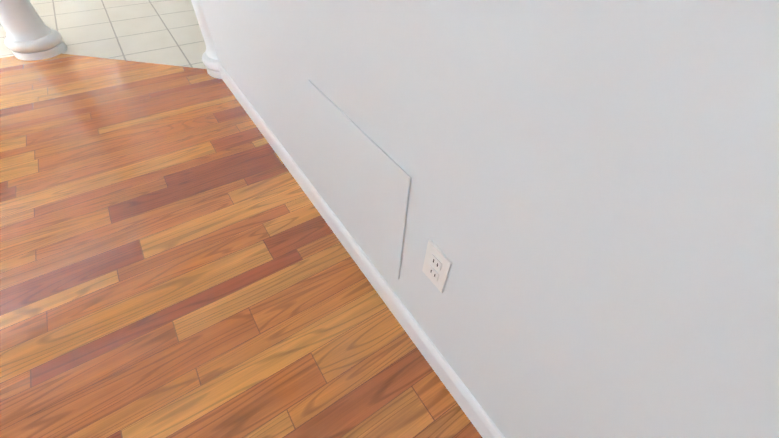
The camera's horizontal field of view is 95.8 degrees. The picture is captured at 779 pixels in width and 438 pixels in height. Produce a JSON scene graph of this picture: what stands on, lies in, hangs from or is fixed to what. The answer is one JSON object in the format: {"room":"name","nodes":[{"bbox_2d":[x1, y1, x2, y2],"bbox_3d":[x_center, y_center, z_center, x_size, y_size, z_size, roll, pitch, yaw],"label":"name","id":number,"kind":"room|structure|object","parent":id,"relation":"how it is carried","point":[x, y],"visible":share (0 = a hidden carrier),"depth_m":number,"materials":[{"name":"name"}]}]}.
{"room":"empty living room","nodes":[
{"label":"empty living room","id":0,"kind":"room"},
{"bbox_2d":[0,0,205,68],"bbox_3d":[-2.778,-2.085,3.150,15.000,0.001,16.000,-25,54,-24],"label":"floor","id":1,"kind":"structure","parent":0,"point":[166,32],"depth_m":2.55,"materials":[{"name":"white tile"}]},
{"bbox_2d":[0,0,66,60],"bbox_3d":[-2.179,-1.913,1.339,0.284,2.500,0.284,-25,54,-24],"label":"column","id":2,"kind":"structure","parent":1,"relation":"on","point":[31,35],"depth_m":2.11,"materials":[{"name":"white"}]},
{"bbox_2d":[191,0,221,78],"bbox_3d":[-0.945,-1.779,1.289,0.284,2.500,0.284,-25,54,-24],"label":"column","id":3,"kind":"structure","parent":1,"relation":"on","point":[210,59],"depth_m":2.04,"materials":[{"name":"white"}]},
{"bbox_2d":[0,53,481,437],"bbox_3d":[-2.697,1.023,0.329,5.760,0.001,4.210,-25,54,-24],"label":"floor","id":4,"kind":"structure","parent":0,"point":[177,260],"depth_m":1.17,"materials":[{"name":"brown wood"}]},
{"bbox_2d":[199,0,778,437],"bbox_3d":[0.071,-0.712,0.381,0.260,2.500,3.260,-25,54,-24],"label":"wall","id":5,"kind":"structure","parent":0,"point":[593,206],"depth_m":0.43,"materials":[{"name":"white paint"}]},
{"bbox_2d":[308,80,410,278],"bbox_3d":[-0.099,-0.108,0.985,0.006,0.380,0.480,-25,54,-24],"label":"access panel","id":6,"kind":"object","parent":5,"relation":"attached to","point":[365,180],"visible":1,"depth_m":0.94,"materials":[{"name":"white paint"}]},
{"bbox_2d":[422,239,451,292],"bbox_3d":[0.102,0.106,0.775,0.008,0.116,0.072,-25,54,-24],"label":"electrical outlet","id":7,"kind":"object","parent":5,"relation":"attached to","point":[437,264],"visible":1,"depth_m":0.76,"materials":[{"name":"white plastic"}]},
{"bbox_3d":[-1.217,0.961,-2.159,6.260,3.900,0.150,-25,54,-24],"label":"wall","id":8,"kind":"structure","parent":0,"visible":0},
{"bbox_2d":[218,63,504,437],"bbox_3d":[-0.104,0.137,1.222,0.013,0.100,3.253,-25,54,-24],"label":"baseboard","id":9,"kind":"structure","parent":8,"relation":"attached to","point":[471,408],"depth_m":1.10,"materials":[{"name":"white"}]}
]}

